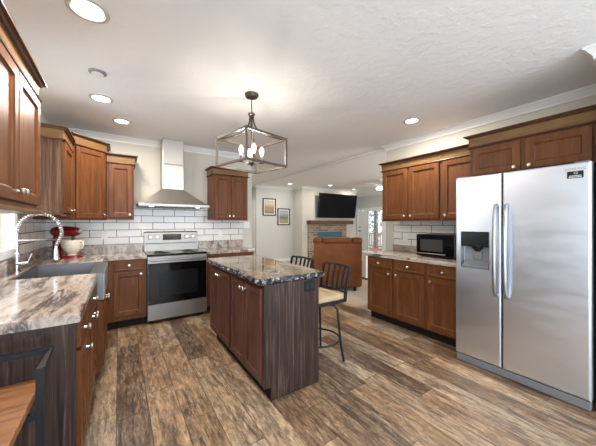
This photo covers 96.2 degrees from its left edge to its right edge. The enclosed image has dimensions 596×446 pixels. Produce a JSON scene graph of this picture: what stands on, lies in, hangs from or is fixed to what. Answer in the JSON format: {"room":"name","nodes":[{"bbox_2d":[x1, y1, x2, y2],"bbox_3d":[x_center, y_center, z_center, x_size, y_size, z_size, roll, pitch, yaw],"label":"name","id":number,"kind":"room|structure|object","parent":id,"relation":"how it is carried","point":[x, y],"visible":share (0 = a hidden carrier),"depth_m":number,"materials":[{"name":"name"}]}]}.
{"room":"kitchen","nodes":[
{"label":"kitchen","id":0,"kind":"room"},
{"bbox_2d":[0,214,13,261],"bbox_3d":[-1.169,0.045,0.210,0.140,2.580,7.850,0,0,-34],"label":"wall","id":1,"kind":"structure","parent":0,"point":[5,219],"depth_m":2.33,"materials":[{"name":"beige paint"}]},
{"bbox_2d":[0,214,16,260],"bbox_3d":[-2.354,-0.280,2.016,0.140,1.150,0.870,0,0,-34],"label":"window","id":2,"kind":"structure","parent":1,"relation":"in","point":[9,253],"depth_m":2.35,"materials":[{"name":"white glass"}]},
{"bbox_2d":[0,0,47,213],"bbox_3d":[-1.590,-0.500,1.312,0.377,0.880,1.040,0,0,-34],"label":"upper cabinet","id":3,"kind":"object","parent":1,"relation":"attached to","point":[21,79],"visible":1,"depth_m":1.39,"materials":[{"name":"brown wood"}]},
{"bbox_2d":[17,214,45,254],"bbox_3d":[-2.886,0.155,2.911,0.012,0.560,1.210,0,0,-34],"label":"backsplash","id":4,"kind":"structure","parent":1,"relation":"attached to","point":[31,228],"depth_m":2.84,"materials":[{"name":"tile"}]},
{"bbox_2d":[40,111,48,123],"bbox_3d":[-1.109,-1.202,0.299,0.060,0.085,7.530,0,0,-34],"label":"trim","id":5,"kind":"structure","parent":1,"relation":"attached to","point":[43,119],"depth_m":3.13,"materials":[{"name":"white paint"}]},
{"bbox_2d":[20,123,75,216],"bbox_3d":[-2.539,-0.499,2.729,0.377,0.862,0.590,0,0,-34],"label":"upper cabinet","id":6,"kind":"object","parent":1,"relation":"attached to","point":[56,141],"visible":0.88,"depth_m":2.57,"materials":[{"name":"brown wood"}]},
{"bbox_2d":[96,139,251,247],"bbox_3d":[-2.137,0.045,4.213,2.985,2.580,0.120,0,0,-34],"label":"wall","id":7,"kind":"structure","parent":0,"point":[147,169],"depth_m":4.35,"materials":[{"name":"beige paint"}]},
{"bbox_2d":[33,132,110,219],"bbox_3d":[-2.741,-0.537,3.314,0.675,0.995,0.677,0,0,-34],"label":"upper cabinet","id":8,"kind":"object","parent":7,"relation":"attached to","point":[89,154],"visible":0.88,"depth_m":3.25,"materials":[{"name":"brown wood"}]},
{"bbox_2d":[101,231,107,238],"bbox_3d":[-2.708,0.170,3.740,0.075,0.115,0.008,0,0,-34],"label":"outlet","id":9,"kind":"object","parent":7,"relation":"attached to","point":[104,234],"visible":1,"depth_m":3.74,"materials":[{"name":"white plastic"}]},
{"bbox_2d":[107,152,137,219],"bbox_3d":[-2.435,-0.479,3.709,0.350,0.872,0.377,0,0,-34],"label":"upper cabinet","id":10,"kind":"object","parent":7,"relation":"attached to","point":[120,167],"visible":1,"depth_m":3.58,"materials":[{"name":"brown wood"}]},
{"bbox_2d":[46,205,242,251],"bbox_3d":[-2.114,0.085,4.149,2.648,0.700,0.012,0,0,-34],"label":"backsplash","id":11,"kind":"structure","parent":7,"relation":"attached to","point":[145,219],"depth_m":4.06,"materials":[{"name":"tile"}]},
{"bbox_2d":[69,128,252,158],"bbox_3d":[-2.029,-1.202,4.177,2.845,0.085,0.060,0,0,-34],"label":"trim","id":12,"kind":"structure","parent":7,"relation":"attached to","point":[95,135],"depth_m":3.98,"materials":[{"name":"white paint"}]},
{"bbox_2d":[136,139,208,208],"bbox_3d":[-1.868,-0.735,4.004,0.928,1.017,0.500,0,0,-34],"label":"range hood","id":13,"kind":"object","parent":7,"relation":"attached to","point":[171,194],"visible":1,"depth_m":3.97,"materials":[{"name":"silver metal"}]},
{"bbox_2d":[205,166,250,220],"bbox_3d":[-1.188,-0.471,4.543,0.680,0.857,0.377,0,0,-34],"label":"upper cabinet","id":14,"kind":"object","parent":7,"relation":"attached to","point":[227,189],"visible":0.98,"depth_m":4.40,"materials":[{"name":"brown wood"}]},
{"bbox_2d":[243,222,249,227],"bbox_3d":[-0.949,0.035,4.931,0.120,0.115,0.009,0,0,-34],"label":"light switch","id":15,"kind":"object","parent":7,"relation":"attached to","point":[245,224],"visible":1,"depth_m":4.93,"materials":[{"name":"white plastic"}]},
{"bbox_2d":[252,187,254,199],"bbox_3d":[-1.955,0.045,9.715,0.120,2.580,2.080,0,0,-34],"label":"wall","id":16,"kind":"structure","parent":0,"point":[253,189],"depth_m":8.90,"materials":[{"name":"grey paint"}]},
{"bbox_2d":[252,200,254,254],"bbox_3d":[-1.506,0.285,8.919,0.020,2.100,0.300,0,0,-34],"label":"trim","id":17,"kind":"structure","parent":16,"relation":"attached to","point":[253,201],"depth_m":8.85,"materials":[{"name":"white paint"}]},
{"bbox_2d":[255,187,293,258],"bbox_3d":[-0.790,0.045,9.171,1.450,2.580,0.120,0,0,-34],"label":"wall","id":18,"kind":"structure","parent":0,"point":[272,240],"depth_m":9.07,"materials":[{"name":"grey paint"}]},
{"bbox_2d":[263,198,275,215],"bbox_3d":[-0.962,-0.537,8.968,0.490,0.575,0.024,0,0,-34],"label":"framed picture","id":19,"kind":"object","parent":18,"relation":"attached to","point":[269,204],"visible":1,"depth_m":8.97,"materials":[{"name":"multicoloured paper"}]},
{"bbox_2d":[264,200,273,213],"bbox_3d":[-0.962,-0.537,8.968,0.364,0.449,0.002,0,0,-34],"label":"print","id":20,"kind":"object","parent":19,"relation":"attached to","point":[268,204],"depth_m":8.96},
{"bbox_2d":[256,185,293,189],"bbox_3d":[-0.765,-1.210,9.079,1.510,0.070,0.060,0,0,-34],"label":"trim","id":21,"kind":"structure","parent":18,"relation":"attached to","point":[263,186],"depth_m":9.07,"materials":[{"name":"white paint"}]},
{"bbox_2d":[277,208,289,224],"bbox_3d":[-0.496,-0.215,9.280,0.490,0.580,0.024,0,0,-34],"label":"framed picture","id":22,"kind":"object","parent":18,"relation":"attached to","point":[283,214],"visible":1,"depth_m":9.27,"materials":[{"name":"multicoloured paper"}]},
{"bbox_2d":[279,210,287,222],"bbox_3d":[-0.496,-0.215,9.280,0.364,0.454,0.002,0,0,-34],"label":"print","id":23,"kind":"object","parent":22,"relation":"attached to","point":[283,214],"depth_m":9.27},
{"bbox_2d":[274,258,293,260],"bbox_3d":[-0.752,1.285,9.114,1.450,0.100,0.015,0,0,-34],"label":"trim","id":24,"kind":"structure","parent":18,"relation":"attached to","point":[284,259],"depth_m":9.31,"materials":[{"name":"white paint"}]},
{"bbox_2d":[294,189,301,258],"bbox_3d":[-0.004,0.045,9.294,0.006,2.580,0.550,0,0,-34],"label":"wall","id":25,"kind":"structure","parent":0,"point":[298,192],"depth_m":9.26,"materials":[{"name":"grey paint"}]},
{"bbox_2d":[2,0,595,195],"bbox_3d":[1.432,-1.295,5.231,10.200,0.100,13.300,0,0,-34],"label":"ceiling","id":26,"kind":"structure","parent":0,"point":[337,80],"depth_m":2.11,"materials":[{"name":"white paint"}]},
{"bbox_2d":[64,0,109,23],"bbox_3d":[-1.223,-1.240,1.558,0.210,0.010,0.210,0,0,-34],"label":"recessed light","id":27,"kind":"object","parent":26,"relation":"in","point":[89,10],"visible":1,"depth_m":1.56,"materials":[{"name":"grey"}]},
{"bbox_2d":[71,0,103,19],"bbox_3d":[-1.223,-1.242,1.558,0.151,0.004,0.151,0,0,-34],"label":"diffuser","id":28,"kind":"object","parent":27,"relation":"attached to","point":[88,10],"depth_m":1.55,"materials":[{"name":"white plastic"}]},
{"bbox_2d":[88,68,106,77],"bbox_3d":[-1.655,-1.233,2.208,0.124,0.024,0.124,0,0,-34],"label":"smoke detector","id":29,"kind":"object","parent":26,"relation":"in","point":[96,72],"visible":1,"depth_m":2.19,"materials":[{"name":"grey plastic"}]},
{"bbox_2d":[89,93,112,102],"bbox_3d":[-1.964,-1.240,2.668,0.200,0.010,0.200,0,0,-34],"label":"recessed light","id":30,"kind":"object","parent":26,"relation":"in","point":[101,98],"visible":1,"depth_m":2.66,"materials":[{"name":"grey"}]},
{"bbox_2d":[92,95,109,101],"bbox_3d":[-1.964,-1.242,2.668,0.144,0.004,0.144,0,0,-34],"label":"diffuser","id":31,"kind":"object","parent":30,"relation":"attached to","point":[99,98],"depth_m":2.66,"materials":[{"name":"white plastic"}]},
{"bbox_2d":[112,118,131,124],"bbox_3d":[-2.150,-1.240,3.266,0.200,0.010,0.200,0,0,-34],"label":"recessed light","id":32,"kind":"object","parent":26,"relation":"in","point":[117,120],"visible":1,"depth_m":3.26,"materials":[{"name":"grey plastic"}]},
{"bbox_2d":[115,119,128,123],"bbox_3d":[-2.150,-1.242,3.266,0.144,0.004,0.144,0,0,-34],"label":"diffuser","id":33,"kind":"object","parent":32,"relation":"attached to","point":[121,121],"depth_m":3.27,"materials":[{"name":"white plastic"}]},
{"bbox_2d":[216,91,286,173],"bbox_3d":[-0.449,-0.892,2.587,0.492,0.706,0.492,0,0,43],"label":"chandelier","id":34,"kind":"object","parent":26,"relation":"hanging from","point":[250,95],"visible":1,"depth_m":2.57,"materials":[{"name":"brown metal"}]},
{"bbox_2d":[239,153,263,164],"bbox_3d":[-0.449,-0.659,2.587,0.246,0.181,0.245,0,0,-34],"label":"candle","id":35,"kind":"object","parent":34,"relation":"on","point":[250,162],"depth_m":2.57,"materials":[{"name":"white wax"}]},
{"bbox_2d":[357,179,381,190],"bbox_3d":[2.316,-1.091,7.679,1.243,0.307,1.292,0,0,28],"label":"ceiling fan","id":36,"kind":"object","parent":26,"relation":"hanging from","point":[378,186],"visible":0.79,"depth_m":7.62,"materials":[{"name":"white paint"}]},
{"bbox_2d":[403,117,419,123],"bbox_3d":[1.382,-1.240,3.248,0.190,0.010,0.190,0,0,-34],"label":"recessed light","id":37,"kind":"object","parent":26,"relation":"in","point":[415,119],"visible":1,"depth_m":3.23,"materials":[{"name":"white"}]},
{"bbox_2d":[406,119,417,122],"bbox_3d":[1.382,-1.242,3.248,0.137,0.004,0.137,0,0,-34],"label":"diffuser","id":38,"kind":"object","parent":37,"relation":"attached to","point":[407,120],"depth_m":3.24,"materials":[{"name":"white plastic"}]},
{"bbox_2d":[283,260,370,311],"bbox_3d":[2.183,1.382,7.839,6.050,0.106,9.800,0,0,-34],"label":"floor","id":39,"kind":"structure","parent":0,"point":[358,298],"depth_m":4.97,"materials":[{"name":"beige"}]},
{"bbox_2d":[307,220,352,261],"bbox_3d":[1.200,0.623,9.630,2.010,1.425,0.230,0,0,-34],"label":"fireplace","id":40,"kind":"object","parent":39,"relation":"on","point":[316,228],"visible":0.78,"depth_m":9.46,"materials":[{"name":"brick"}]},
{"bbox_2d":[312,237,362,290],"bbox_3d":[0.790,0.806,5.564,1.000,1.045,0.915,0,0,3],"label":"recliner","id":41,"kind":"object","parent":39,"relation":"on","point":[347,251],"visible":0.84,"depth_m":5.15,"materials":[{"name":"brown leather"}]},
{"bbox_2d":[362,251,373,279],"bbox_3d":[1.667,1.006,6.423,0.300,0.645,0.360,0,0,-14],"label":"base cabinet","id":42,"kind":"object","parent":39,"relation":"on","point":[364,258],"visible":0.27,"depth_m":6.29,"materials":[{"name":"white paint"}]},
{"bbox_2d":[302,188,355,261],"bbox_3d":[1.025,0.045,10.055,2.550,2.580,0.670,0,0,-34],"label":"wall","id":43,"kind":"structure","parent":0,"point":[310,197],"depth_m":9.28,"materials":[{"name":"beige paint"}]},
{"bbox_2d":[302,186,357,192],"bbox_3d":[1.228,-1.210,9.751,2.670,0.070,0.060,0,0,-34],"label":"trim","id":44,"kind":"structure","parent":43,"relation":"attached to","point":[304,187],"depth_m":9.66,"materials":[{"name":"white paint"}]},
{"bbox_2d":[317,193,356,217],"bbox_3d":[1.436,-0.616,9.773,1.810,0.867,0.251,0,0,-34],"label":"television","id":45,"kind":"object","parent":43,"relation":"attached to","point":[330,205],"visible":1,"depth_m":9.66,"materials":[{"name":"black plastic"}]},
{"bbox_2d":[84,300,595,445],"bbox_3d":[-1.081,1.385,3.548,4.150,0.100,13.300,0,0,-34],"label":"floor","id":46,"kind":"structure","parent":0,"point":[171,381],"depth_m":2.01,"materials":[{"name":"brown wood"}]},
{"bbox_2d":[0,346,52,445],"bbox_3d":[-1.124,0.928,0.779,0.553,0.814,0.505,0,0,-34],"label":"counter chair","id":47,"kind":"object","parent":46,"relation":"on","point":[16,400],"visible":1,"depth_m":0.96,"materials":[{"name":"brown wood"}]},
{"bbox_2d":[0,306,93,445],"bbox_3d":[-1.373,0.899,1.240,0.662,0.872,0.343,0,0,-34],"label":"base cabinet","id":48,"kind":"object","parent":46,"relation":"on","point":[66,370],"visible":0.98,"depth_m":1.22,"materials":[{"name":"brown wood"}]},
{"bbox_2d":[86,281,98,421],"bbox_3d":[-1.700,0.899,1.729,0.662,0.872,0.825,0,0,-34],"label":"base cabinet","id":49,"kind":"object","parent":46,"relation":"on","point":[92,313],"visible":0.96,"depth_m":1.84,"materials":[{"name":"brown wood"}]},
{"bbox_2d":[0,243,146,334],"bbox_3d":[-1.925,0.384,2.452,1.074,0.157,3.017,0,0,-34],"label":"countertop","id":50,"kind":"structure","parent":49,"relation":"on","point":[33,303],"depth_m":1.69,"materials":[{"name":"beige stone"}]},
{"bbox_2d":[12,213,63,272],"bbox_3d":[-2.271,0.162,2.346,0.334,0.517,0.057,0,0,-31],"label":"faucet","id":51,"kind":"object","parent":50,"relation":"on","point":[17,263],"visible":0.94,"depth_m":2.30,"materials":[{"name":"silver metal"}]},
{"bbox_2d":[9,261,107,299],"bbox_3d":[-2.124,0.538,2.462,0.583,0.224,0.843,0,0,-34],"label":"farmhouse sink","id":52,"kind":"object","parent":50,"relation":"in","point":[101,268],"visible":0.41,"depth_m":2.67,"materials":[{"name":"silver metal"}]},
{"bbox_2d":[50,226,83,258],"bbox_3d":[-2.783,0.230,3.252,0.404,0.380,0.226,0,0,-2],"label":"stand mixer","id":53,"kind":"object","parent":50,"relation":"on","point":[72,246],"visible":0.94,"depth_m":3.20,"materials":[{"name":"red metal"}]},
{"bbox_2d":[60,239,83,255],"bbox_3d":[-2.739,0.297,3.254,0.236,0.185,0.231,0,0,-34],"label":"bowl","id":54,"kind":"object","parent":53,"relation":"on","point":[72,246],"depth_m":3.20,"materials":[{"name":"beige ceramic"}]},
{"bbox_2d":[95,288,109,373],"bbox_3d":[-2.152,0.998,2.443,0.707,0.675,0.855,0,0,-34],"label":"base cabinet","id":55,"kind":"object","parent":46,"relation":"on","point":[101,304],"visible":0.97,"depth_m":2.27,"materials":[{"name":"brown wood"}]},
{"bbox_2d":[107,259,145,329],"bbox_3d":[-2.322,0.899,3.607,0.443,0.872,0.652,0,0,-34],"label":"base cabinet","id":56,"kind":"object","parent":46,"relation":"on","point":[126,284],"visible":0.97,"depth_m":3.38,"materials":[{"name":"brown wood"}]},
{"bbox_2d":[144,231,206,322],"bbox_3d":[-1.800,0.733,3.921,0.762,1.205,0.701,0,0,-34],"label":"range","id":57,"kind":"object","parent":46,"relation":"on","point":[176,269],"visible":1,"depth_m":3.72,"materials":[{"name":"grey metal"}]},
{"bbox_2d":[144,249,206,256],"bbox_3d":[-1.797,0.428,3.917,0.762,0.023,0.530,0,0,-34],"label":"cooktop","id":58,"kind":"object","parent":57,"relation":"in","point":[149,252],"depth_m":3.80,"materials":[{"name":"black glass"}]},
{"bbox_2d":[205,252,253,311],"bbox_3d":[-1.185,0.899,4.368,0.747,0.872,0.652,0,0,-34],"label":"base cabinet","id":59,"kind":"object","parent":46,"relation":"on","point":[239,253],"visible":0.02,"depth_m":3.98,"materials":[{"name":"brown wood"}]},
{"bbox_2d":[198,240,254,254],"bbox_3d":[-1.173,0.384,4.394,0.801,0.157,0.627,0,0,-34],"label":"countertop","id":60,"kind":"structure","parent":59,"relation":"on","point":[223,246],"depth_m":4.48,"materials":[{"name":"beige stone"}]},
{"bbox_2d":[210,265,318,400],"bbox_3d":[-0.433,0.897,2.655,0.559,0.875,1.366,0,0,-34],"label":"kitchen island","id":61,"kind":"object","parent":46,"relation":"on","point":[272,330],"visible":1,"depth_m":2.15,"materials":[{"name":"brown wood"}]},
{"bbox_2d":[206,255,323,285],"bbox_3d":[-0.418,0.435,2.692,0.638,0.048,1.421,0,0,-34],"label":"island countertop","id":62,"kind":"structure","parent":61,"relation":"on","point":[258,270],"depth_m":2.37,"materials":[{"name":"stone"}]},
{"bbox_2d":[304,280,314,291],"bbox_3d":[0.097,0.516,2.195,0.113,0.087,0.006,0,0,-34],"label":"outlet","id":63,"kind":"object","parent":61,"relation":"attached to","point":[309,285],"depth_m":2.19,"materials":[{"name":"black plastic"}]},
{"bbox_2d":[290,256,313,267],"bbox_3d":[-0.118,0.871,3.161,0.503,0.916,0.442,0,0,-38],"label":"bar stool","id":64,"kind":"object","parent":46,"relation":"on","point":[296,257],"visible":0.05,"depth_m":3.27,"materials":[{"name":"black metal"}]},
{"bbox_2d":[319,261,350,361],"bbox_3d":[0.218,0.871,2.637,0.503,0.916,0.442,0,0,-34],"label":"bar stool","id":65,"kind":"object","parent":46,"relation":"on","point":[327,297],"visible":0.5,"depth_m":2.59,"materials":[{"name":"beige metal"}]},
{"bbox_2d":[319,287,343,303],"bbox_3d":[0.193,0.710,2.620,0.370,0.050,0.360,0,0,-34],"label":"cushion","id":66,"kind":"object","parent":65,"relation":"on","point":[326,296],"depth_m":2.53,"materials":[{"name":"beige fabric"}]},
{"bbox_2d":[368,256,429,336],"bbox_3d":[1.482,0.899,3.604,0.707,0.872,0.870,0,0,-34],"label":"base cabinet","id":67,"kind":"object","parent":46,"relation":"on","point":[396,288],"visible":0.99,"depth_m":3.37,"materials":[{"name":"brown wood"}]},
{"bbox_2d":[365,244,455,266],"bbox_3d":[1.587,0.399,3.465,0.682,0.127,1.317,0,0,-34],"label":"countertop","id":68,"kind":"structure","parent":67,"relation":"on","point":[399,252],"depth_m":3.46,"materials":[{"name":"beige stone"}]},
{"bbox_2d":[416,233,455,259],"bbox_3d":[1.791,0.280,3.308,0.383,0.280,0.465,0,0,-34],"label":"microwave","id":69,"kind":"object","parent":68,"relation":"on","point":[432,244],"visible":0.81,"depth_m":3.18,"materials":[{"name":"black plastic"}]},
{"bbox_2d":[426,264,455,346],"bbox_3d":[1.835,0.899,3.076,0.707,0.872,0.395,0,0,-34],"label":"base cabinet","id":70,"kind":"object","parent":46,"relation":"on","point":[440,280],"visible":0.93,"depth_m":2.92,"materials":[{"name":"brown wood"}]},
{"bbox_2d":[456,160,595,410],"bbox_3d":[2.104,0.441,2.453,0.874,1.780,0.910,0,0,-34],"label":"refrigerator","id":71,"kind":"object","parent":46,"relation":"on","point":[526,239],"visible":1,"depth_m":2.14,"materials":[{"name":"grey metal"}]},
{"bbox_2d":[356,195,386,250],"bbox_3d":[5.000,0.045,8.835,0.140,2.580,8.320,0,0,-34],"label":"wall","id":72,"kind":"structure","parent":0,"point":[375,200],"depth_m":11.56,"materials":[{"name":"grey paint"}]},
{"bbox_2d":[357,193,381,196],"bbox_3d":[4.881,-1.210,8.833,0.060,0.070,8.150,0,0,-34],"label":"trim","id":73,"kind":"structure","parent":72,"relation":"attached to","point":[374,193],"depth_m":11.50,"materials":[{"name":"white paint"}]},
{"bbox_2d":[356,207,385,250],"bbox_3d":[3.104,0.335,11.524,0.020,2.000,1.600,0,0,-34],"label":"trim","id":74,"kind":"structure","parent":72,"relation":"attached to","point":[371,208],"depth_m":11.18,"materials":[{"name":"white paint"}]},
{"bbox_2d":[367,209,382,250],"bbox_3d":[3.291,0.370,11.361,0.070,1.930,0.900,0,0,-34],"label":"window","id":75,"kind":"structure","parent":72,"relation":"in","point":[373,209],"depth_m":11.66,"materials":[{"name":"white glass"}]},
{"bbox_2d":[358,211,366,250],"bbox_3d":[2.864,0.385,11.918,0.130,1.860,0.460,0,0,-34],"label":"door","id":76,"kind":"structure","parent":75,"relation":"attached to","point":[362,230],"depth_m":11.88,"materials":[{"name":"white"}]},
{"bbox_2d":[387,95,595,250],"bbox_3d":[3.125,0.045,1.911,0.120,2.580,5.900,0,0,-34],"label":"wall","id":77,"kind":"structure","parent":0,"point":[455,139],"depth_m":3.41,"materials":[{"name":"beige paint"}]},
{"bbox_2d":[254,148,384,185],"bbox_3d":[0.058,-1.228,6.537,0.110,0.034,5.200,0,0,-34],"label":"trim","id":78,"kind":"structure","parent":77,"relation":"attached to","point":[380,150],"depth_m":5.58,"materials":[{"name":"white paint"}]},
{"bbox_2d":[403,233,406,240],"bbox_3d":[1.615,0.210,4.030,0.008,0.115,0.075,0,0,-34],"label":"outlet","id":79,"kind":"object","parent":77,"relation":"attached to","point":[404,234],"visible":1,"depth_m":4.03,"materials":[{"name":"white plastic"}]},
{"bbox_2d":[378,151,440,220],"bbox_3d":[1.605,-0.449,3.707,0.397,0.852,0.915,0,0,-34],"label":"upper cabinet","id":80,"kind":"object","parent":77,"relation":"attached to","point":[411,186],"visible":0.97,"depth_m":3.54,"materials":[{"name":"brown wood"}]},
{"bbox_2d":[394,221,455,245],"bbox_3d":[1.887,0.175,3.643,0.012,0.520,1.355,0,0,-34],"label":"backsplash","id":81,"kind":"structure","parent":77,"relation":"attached to","point":[412,228],"depth_m":3.88,"materials":[{"name":"tile"}]},
{"bbox_2d":[439,144,469,220],"bbox_3d":[1.980,-0.449,3.148,0.397,0.852,0.428,0,0,-34],"label":"upper cabinet","id":82,"kind":"object","parent":77,"relation":"attached to","point":[455,161],"visible":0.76,"depth_m":3.14,"materials":[{"name":"brown wood"}]},
{"bbox_2d":[381,84,595,150],"bbox_3d":[2.060,-1.202,3.341,0.060,0.085,2.460,0,0,-34],"label":"trim","id":83,"kind":"structure","parent":77,"relation":"attached to","point":[588,91],"depth_m":2.98,"materials":[{"name":"white paint"}]},
{"bbox_2d":[463,104,595,176],"bbox_3d":[2.216,-0.659,2.522,0.702,0.422,0.920,0,0,-34],"label":"upper cabinet","id":84,"kind":"object","parent":77,"relation":"attached to","point":[568,137],"visible":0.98,"depth_m":2.25,"materials":[{"name":"brown wood"}]},
{"bbox_3d":[2.474,0.045,2.056,0.800,2.580,0.125,0,0,-34],"label":"wall","id":85,"kind":"structure","parent":0,"visible":0},
{"bbox_2d":[582,43,595,58],"bbox_3d":[2.117,-1.202,1.817,0.060,0.085,0.245,0,0,-34],"label":"trim","id":86,"kind":"structure","parent":85,"relation":"attached to","point":[591,49],"depth_m":1.88,"materials":[{"name":"white paint"}]},
{"bbox_2d":[583,50,595,69],"bbox_3d":[2.398,-1.202,2.117,0.860,0.085,0.060,0,0,-34],"label":"trim","id":87,"kind":"structure","parent":85,"relation":"attached to","point":[589,56],"depth_m":1.97,"materials":[{"name":"white paint"}]},
{"label":"outside","id":88,"kind":"structure","parent":0,"visible":0},
{"bbox_2d":[369,232,381,247],"bbox_3d":[14.732,1.885,26.709,35.800,0.100,52.000,0,0,-34],"label":"yard","id":89,"kind":"structure","parent":88,"point":[370,232],"depth_m":26.52,"materials":[{"name":"grey"}]},
{"bbox_2d":[359,210,381,247],"bbox_3d":[4.969,-1.155,16.955,3.992,5.991,3.955,0,0,-34],"label":"tree","id":90,"kind":"object","parent":89,"relation":"on","point":[375,226],"visible":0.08,"depth_m":16.97,"materials":[{"name":"brown plant"}]},
{"bbox_2d":[365,210,381,232],"bbox_3d":[6.795,-2.288,23.352,4.069,8.254,3.871,0,0,-34],"label":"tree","id":91,"kind":"object","parent":89,"relation":"on","point":[370,226],"visible":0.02,"depth_m":22.69,"materials":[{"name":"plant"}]},
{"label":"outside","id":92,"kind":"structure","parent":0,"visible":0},
{"bbox_2d":[369,247,381,251],"bbox_3d":[4.449,1.420,12.004,2.450,0.130,7.000,0,0,-34],"label":"deck","id":93,"kind":"object","parent":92,"point":[370,248],"depth_m":13.67,"materials":[{"name":"red wood"}]},
{"bbox_2d":[369,233,381,246],"bbox_3d":[5.037,0.915,12.987,0.100,0.880,5.670,0,0,-34],"label":"deck railing","id":94,"kind":"object","parent":93,"relation":"on","point":[369,233],"visible":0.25,"depth_m":14.41,"materials":[{"name":"red"}]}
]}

